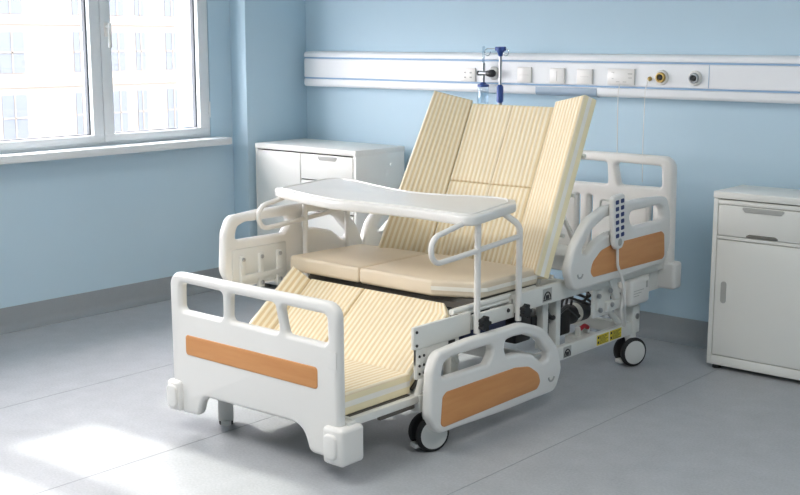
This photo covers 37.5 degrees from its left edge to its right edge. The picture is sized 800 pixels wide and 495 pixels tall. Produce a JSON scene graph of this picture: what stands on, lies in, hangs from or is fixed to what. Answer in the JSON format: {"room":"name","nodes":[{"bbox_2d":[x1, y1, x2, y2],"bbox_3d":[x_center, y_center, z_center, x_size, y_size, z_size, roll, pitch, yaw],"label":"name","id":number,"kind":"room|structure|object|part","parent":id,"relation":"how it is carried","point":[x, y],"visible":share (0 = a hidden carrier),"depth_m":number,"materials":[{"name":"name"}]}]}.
{"room":"hospital room","nodes":[
{"label":"hospital room","id":0,"kind":"room"},
{"bbox_2d":[0,0,234,308],"bbox_3d":[-3.241,-0.743,4.763,0.300,2.800,7.480,9,13,40],"label":"wall","id":1,"kind":"structure","parent":0,"point":[72,226],"depth_m":6.64,"materials":[{"name":"blue paint"}]},
{"bbox_2d":[0,267,222,334],"bbox_3d":[-3.271,0.628,4.694,0.055,0.123,6.975,9,13,40],"label":"baseboard","id":2,"kind":"structure","parent":1,"relation":"attached to","point":[71,307],"depth_m":6.50,"materials":[{"name":"grey plastic"}]},
{"bbox_2d":[0,0,231,164],"bbox_3d":[-1.740,-0.992,6.219,0.200,1.020,2.048,9,13,40],"label":"window","id":3,"kind":"structure","parent":1,"relation":"in","point":[96,30],"depth_m":6.41,"materials":[{"name":"white plastic"}]},
{"bbox_3d":[-2.001,-0.973,5.995,0.077,0.942,1.084,9,13,40],"label":"sash","id":4,"kind":"part","parent":3,"relation":"part of","materials":[{"name":"white plastic"}]},
{"bbox_3d":[-1.578,-1.148,6.370,0.042,0.135,0.026,9,13,40],"label":"handle","id":5,"kind":"part","parent":3,"relation":"part of","materials":[{"name":"white plastic"}]},
{"bbox_3d":[-1.712,-0.506,6.281,0.127,0.042,2.048,9,13,40],"label":"sill","id":6,"kind":"part","parent":3,"relation":"part of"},
{"bbox_3d":[-1.404,-1.094,6.678,0.077,0.942,0.738,9,13,40],"label":"sash","id":7,"kind":"part","parent":3,"relation":"part of","materials":[{"name":"white plastic"}]},
{"bbox_2d":[230,0,306,238],"bbox_3d":[-0.802,-1.181,7.226,0.135,2.800,0.505,9,13,40],"label":"column","id":8,"kind":"structure","parent":1,"relation":"attached to","point":[268,37],"depth_m":7.15,"materials":[{"name":"blue paint"}]},
{"bbox_2d":[0,285,799,494],"bbox_3d":[-0.276,1.107,2.635,7.950,0.101,7.680,9,13,40],"label":"floor","id":9,"kind":"structure","parent":0,"point":[85,409],"depth_m":4.58,"materials":[{"name":"grey tile"}]},
{"bbox_2d":[255,138,403,286],"bbox_3d":[-0.422,-0.175,7.043,0.829,0.884,0.424,9,13,40],"label":"base cabinet","id":10,"kind":"object","parent":9,"relation":"on","point":[281,163],"visible":0.49,"depth_m":6.82,"materials":[{"name":"white metal"}]},
{"bbox_3d":[-0.713,-0.192,7.027,0.356,0.765,0.019,9,13,40],"label":"door","id":11,"kind":"part","parent":10,"relation":"part of","materials":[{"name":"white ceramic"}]},
{"bbox_3d":[-0.414,-0.290,6.750,0.410,0.172,0.019,9,13,40],"label":"drawer","id":12,"kind":"part","parent":10,"relation":"part of","materials":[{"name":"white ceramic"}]},
{"bbox_3d":[-0.414,-0.453,6.721,0.410,0.144,0.019,9,13,40],"label":"drawer","id":13,"kind":"part","parent":10,"relation":"part of","materials":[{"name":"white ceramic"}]},
{"bbox_3d":[-0.414,-0.505,6.697,0.152,0.026,0.004,9,13,40],"label":"handle","id":14,"kind":"part","parent":10,"relation":"part of","materials":[{"name":"silver metal"}]},
{"bbox_3d":[-0.414,0.016,6.804,0.410,0.433,0.019,9,13,40],"label":"door","id":15,"kind":"part","parent":10,"relation":"part of","materials":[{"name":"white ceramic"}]},
{"bbox_2d":[167,150,680,466],"bbox_3d":[0.153,0.033,5.066,1.185,1.165,2.285,9,13,40],"label":"bed","id":16,"kind":"object","parent":9,"relation":"on","point":[282,373],"visible":0.77,"depth_m":4.54,"materials":[{"name":"white plastic"}]},
{"bbox_3d":[-0.546,0.408,4.255,0.701,0.078,0.008,9,13,40],"label":"accent panel","id":17,"kind":"part","parent":16,"relation":"part of","materials":[{"name":"orange wood"}]},
{"bbox_3d":[-0.531,0.409,4.267,0.891,0.552,0.042,9,13,40],"label":"footboard","id":18,"kind":"part","parent":16,"relation":"part of","materials":[{"name":"white plastic"}]},
{"bbox_3d":[-0.467,-0.030,5.207,0.044,0.330,0.853,9,13,40],"label":"rail","id":19,"kind":"part","parent":16,"relation":"part of","materials":[{"name":"white plastic"}]},
{"bbox_3d":[0.095,-0.144,5.849,0.044,0.330,0.853,9,13,40],"label":"rail","id":20,"kind":"part","parent":16,"relation":"part of","materials":[{"name":"white plastic"}]},
{"bbox_3d":[-0.355,0.495,4.465,0.880,0.265,0.472,9,13,40],"label":"foot frame","id":21,"kind":"part","parent":16,"relation":"part of","materials":[{"name":"white paint"}]},
{"bbox_2d":[256,178,531,333],"bbox_3d":[-0.072,0.012,4.873,0.654,0.464,1.296,-9,13,-41],"label":"table","id":22,"kind":"object","parent":16,"relation":"attached to","point":[335,195],"visible":0.92,"depth_m":4.63,"materials":[{"name":"white plastic"}]},
{"bbox_3d":[-0.417,-0.028,5.195,0.024,0.430,0.025,9,13,40],"label":"leg","id":23,"kind":"part","parent":22,"relation":"part of","materials":[{"name":"white plastic"}]},
{"bbox_3d":[-0.241,-0.065,5.359,0.025,0.446,0.097,0,10,1],"label":"leg","id":24,"kind":"part","parent":22,"relation":"part of","materials":[{"name":"white plastic"}]},
{"bbox_3d":[0.290,0.112,4.408,0.024,0.430,0.025,9,13,40],"label":"leg","id":25,"kind":"part","parent":22,"relation":"part of","materials":[{"name":"white plastic"}]},
{"bbox_3d":[0.313,0.286,4.446,0.042,0.058,0.056,9,13,40],"label":"clamp knob","id":26,"kind":"part","parent":22,"relation":"part of","materials":[{"name":"black plastic"}]},
{"bbox_3d":[0.430,0.069,4.603,0.097,0.446,0.025,-2,10,-9],"label":"leg","id":27,"kind":"part","parent":22,"relation":"part of","materials":[{"name":"white plastic"}]},
{"bbox_3d":[0.489,0.250,4.648,0.042,0.058,0.056,9,13,40],"label":"clamp knob","id":28,"kind":"part","parent":22,"relation":"part of","materials":[{"name":"black plastic"}]},
{"bbox_2d":[249,91,595,414],"bbox_3d":[-0.015,-0.087,4.825,1.021,1.052,1.537,9,13,40],"label":"mattress","id":29,"kind":"object","parent":16,"relation":"on","point":[530,156],"visible":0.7,"depth_m":4.93,"materials":[{"name":"beige fabric"}]},
{"bbox_3d":[0.138,0.404,4.343,0.023,0.117,0.257,9,13,40],"label":"leg plate","id":30,"kind":"part","parent":16,"relation":"part of","materials":[{"name":"white paint"}]},
{"bbox_3d":[0.155,0.306,4.333,0.020,0.084,0.334,9,13,40],"label":"leg plate","id":31,"kind":"part","parent":16,"relation":"part of","materials":[{"name":"white paint"}]},
{"bbox_3d":[0.352,0.547,4.479,0.009,0.130,0.632,9,13,40],"label":"accent panel","id":32,"kind":"part","parent":16,"relation":"part of","materials":[{"name":"orange wood"}]},
{"bbox_3d":[0.370,0.473,4.518,0.044,0.330,0.853,9,13,40],"label":"rail","id":33,"kind":"part","parent":16,"relation":"part of","materials":[{"name":"white plastic"}]},
{"bbox_3d":[0.358,0.267,4.564,0.023,0.056,0.280,9,13,40],"label":"seat plate","id":34,"kind":"part","parent":16,"relation":"part of","materials":[{"name":"white paint"}]},
{"bbox_3d":[0.039,0.160,4.891,0.898,0.042,0.550,9,13,40],"label":"seat frame","id":35,"kind":"part","parent":16,"relation":"part of","materials":[{"name":"white paint"}]},
{"bbox_3d":[0.263,0.418,5.189,0.890,0.060,1.540,9,13,40],"label":"frame","id":36,"kind":"part","parent":16,"relation":"part of","materials":[{"name":"white paint"}]},
{"bbox_3d":[0.482,-0.239,5.338,0.848,0.724,0.598,9,13,40],"label":"backrest frame","id":37,"kind":"part","parent":16,"relation":"part of","materials":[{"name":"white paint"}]},
{"bbox_3d":[0.511,0.135,5.432,0.948,0.176,1.260,9,13,40],"label":"frame","id":38,"kind":"part","parent":16,"relation":"part of","materials":[{"name":"white paint"}]},
{"bbox_3d":[0.824,0.356,5.268,0.024,0.032,0.074,9,13,40],"label":"release lever","id":39,"kind":"part","parent":16,"relation":"part of","materials":[{"name":"red plastic"}]},
{"bbox_3d":[0.912,0.262,5.251,0.028,0.211,0.256,9,13,40],"label":"link arm","id":40,"kind":"part","parent":16,"relation":"part of","materials":[{"name":"white paint"}]},
{"bbox_3d":[0.915,0.212,5.182,0.038,0.172,0.223,9,13,40],"label":"rail mount plate","id":41,"kind":"part","parent":16,"relation":"part of","materials":[{"name":"white paint"}]},
{"bbox_2d":[599,193,626,326],"bbox_3d":[0.947,0.065,5.116,0.104,0.624,0.275,9,13,40],"label":"remote control","id":42,"kind":"object","parent":16,"relation":"hanging from","point":[616,202],"visible":1,"depth_m":4.99,"materials":[{"name":"white plastic"}]},
{"bbox_3d":[0.976,0.177,5.154,0.039,0.391,0.230,3,11,19],"label":"cord","id":43,"kind":"part","parent":42,"relation":"part of","materials":[{"name":"white plastic"}]},
{"bbox_3d":[0.907,-0.175,5.841,1.004,0.614,0.050,9,13,40],"label":"headboard","id":44,"kind":"part","parent":16,"relation":"part of","materials":[{"name":"white plastic"}]},
{"bbox_3d":[0.954,-0.034,5.118,0.044,0.330,0.853,9,13,40],"label":"rail","id":45,"kind":"part","parent":16,"relation":"part of","materials":[{"name":"white plastic"}]},
{"bbox_3d":[1.002,0.027,5.154,0.009,0.130,0.633,9,13,40],"label":"accent panel","id":46,"kind":"part","parent":16,"relation":"part of","materials":[{"name":"orange wood"}]},
{"bbox_2d":[484,47,508,104],"bbox_3d":[0.536,-0.338,6.319,0.285,1.458,0.272,9,13,40],"label":"pole","id":47,"kind":"object","parent":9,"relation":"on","point":[500,50],"visible":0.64,"depth_m":6.21,"materials":[{"name":"metal"}]},
{"bbox_2d":[706,185,799,379],"bbox_3d":[1.702,0.159,5.334,0.504,0.824,0.302,9,13,40],"label":"base cabinet","id":48,"kind":"object","parent":9,"relation":"on","point":[754,319],"visible":1,"depth_m":5.24,"materials":[{"name":"white metal"}]},
{"bbox_3d":[1.467,0.204,5.348,0.026,0.100,0.005,9,13,40],"label":"handle","id":49,"kind":"part","parent":48,"relation":"part of","materials":[{"name":"silver metal"}]},
{"bbox_3d":[1.613,0.250,5.245,0.448,0.535,0.022,9,13,40],"label":"door","id":50,"kind":"part","parent":48,"relation":"part of","materials":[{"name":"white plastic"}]},
{"bbox_3d":[1.613,-0.102,5.182,0.448,0.138,0.022,9,13,40],"label":"drawer","id":51,"kind":"part","parent":48,"relation":"part of","materials":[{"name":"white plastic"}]},
{"bbox_3d":[1.595,-0.156,5.173,0.192,0.022,0.004,9,13,40],"label":"handle","id":52,"kind":"part","parent":48,"relation":"part of","materials":[{"name":"silver metal"}]},
{"bbox_2d":[305,0,799,321],"bbox_3d":[2.163,-0.816,5.173,7.950,2.800,0.200,9,13,40],"label":"wall","id":53,"kind":"structure","parent":0,"point":[713,145],"depth_m":5.93,"materials":[{"name":"blue paint"}]},
{"bbox_2d":[304,51,799,103],"bbox_3d":[2.250,-0.686,4.928,7.433,0.219,0.086,9,13,40],"label":"panel","id":54,"kind":"object","parent":53,"relation":"attached to","point":[733,78],"visible":1,"depth_m":6.04,"materials":[{"name":"white metal"}]},
{"bbox_2d":[461,68,475,81],"bbox_3d":[0.375,-0.948,6.462,0.098,0.074,0.012,9,13,40],"label":"wall socket","id":55,"kind":"object","parent":54,"relation":"attached to","point":[467,74],"visible":1,"depth_m":6.45,"materials":[{"name":"white plastic"}]},
{"bbox_2d":[477,63,498,86],"bbox_3d":[0.468,-0.918,6.340,0.112,0.328,0.081,9,13,40],"label":"meter","id":56,"kind":"object","parent":54,"relation":"attached to","point":[493,72],"visible":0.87,"depth_m":6.33,"materials":[{"name":"grey plastic"}]},
{"bbox_2d":[477,82,488,86],"bbox_3d":[0.449,-0.824,6.361,0.062,0.136,0.062,9,13,40],"label":"bottle","id":57,"kind":"object","parent":56,"relation":"on","point":[483,84],"depth_m":6.33,"materials":[{"name":"blue plastic"}]},
{"bbox_3d":[0.490,-0.934,6.318,0.049,0.040,0.060,9,13,40],"label":"control knob","id":58,"kind":"part","parent":56,"relation":"part of","materials":[{"name":"black plastic"}]},
{"bbox_2d":[517,67,531,82],"bbox_3d":[0.657,-0.911,6.222,0.089,0.081,0.012,9,13,40],"label":"wall switch","id":59,"kind":"object","parent":54,"relation":"attached to","point":[524,74],"visible":1,"depth_m":6.22,"materials":[{"name":"white plastic"}]},
{"bbox_2d":[550,68,564,83],"bbox_3d":[0.813,-0.887,6.090,0.090,0.079,0.012,9,13,40],"label":"wall switch","id":60,"kind":"object","parent":54,"relation":"attached to","point":[557,75],"visible":1,"depth_m":6.08,"materials":[{"name":"white plastic"}]},
{"bbox_2d":[535,86,597,96],"bbox_3d":[0.863,-0.804,6.086,0.370,0.047,0.036,9,13,40],"label":"diffuser","id":61,"kind":"object","parent":54,"relation":"attached to","point":[575,91],"depth_m":6.07,"materials":[{"name":"white plastic"}]},
{"bbox_2d":[577,69,592,83],"bbox_3d":[0.938,-0.868,5.984,0.091,0.076,0.012,9,13,40],"label":"wall switch","id":62,"kind":"object","parent":54,"relation":"attached to","point":[584,76],"visible":1,"depth_m":5.98,"materials":[{"name":"white plastic"}]},
{"bbox_2d":[607,69,634,151],"bbox_3d":[1.091,-0.613,5.882,0.151,0.552,0.034,9,13,40],"label":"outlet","id":63,"kind":"object","parent":54,"relation":"attached to","point":[619,77],"visible":0.99,"depth_m":5.85,"materials":[{"name":"white plastic"}]},
{"bbox_3d":[1.090,-0.577,5.881,0.014,0.481,0.022,9,13,40],"label":"cord","id":64,"kind":"part","parent":63,"relation":"part of","materials":[{"name":"white plastic"}]},
{"bbox_3d":[1.098,-0.847,5.849,0.151,0.080,0.011,9,13,40],"label":"plate","id":65,"kind":"part","parent":63,"relation":"part of","materials":[{"name":"white plastic"}]},
{"bbox_2d":[642,77,651,181],"bbox_3d":[1.210,-0.578,5.785,0.023,0.517,0.032,9,13,40],"label":"cord","id":66,"kind":"object","parent":54,"relation":"attached to","point":[648,78],"visible":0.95,"depth_m":5.77,"materials":[{"name":"white plastic"}]},
{"bbox_3d":[1.202,-0.571,5.781,0.019,0.504,0.007,-2,10,-9],"label":"cord","id":67,"kind":"part","parent":66,"relation":"part of","materials":[{"name":"white plastic"}]},
{"bbox_2d":[655,70,668,84],"bbox_3d":[1.262,-0.823,5.702,0.072,0.072,0.024,9,13,40],"label":"outlet","id":68,"kind":"object","parent":54,"relation":"attached to","point":[661,77],"visible":1,"depth_m":5.69,"materials":[{"name":"gold plastic"}]},
{"bbox_2d":[688,71,701,85],"bbox_3d":[1.395,-0.803,5.589,0.072,0.072,0.024,9,13,40],"label":"outlet","id":69,"kind":"object","parent":54,"relation":"attached to","point":[695,77],"visible":1,"depth_m":5.58,"materials":[{"name":"white plastic"}]},
{"bbox_2d":[548,299,707,348],"bbox_3d":[2.244,0.543,5.172,7.515,0.123,0.055,9,13,40],"label":"baseboard","id":70,"kind":"structure","parent":53,"relation":"attached to","point":[666,328],"depth_m":5.93,"materials":[{"name":"grey plastic"}]},
{"label":"outside","id":71,"kind":"structure","parent":0,"visible":0},
{"bbox_3d":[-22.742,3.563,40.594,74.200,0.200,150.000,9,13,40],"label":"ground","id":72,"kind":"structure","parent":71,"visible":0},
{"bbox_2d":[0,0,178,139],"bbox_3d":[-11.906,-10.990,63.376,10.060,20.500,66.000,9,13,40],"label":"apartment building","id":73,"kind":"structure","parent":72,"relation":"on","point":[42,77],"depth_m":52.80,"materials":[{"name":"white"}]}
]}

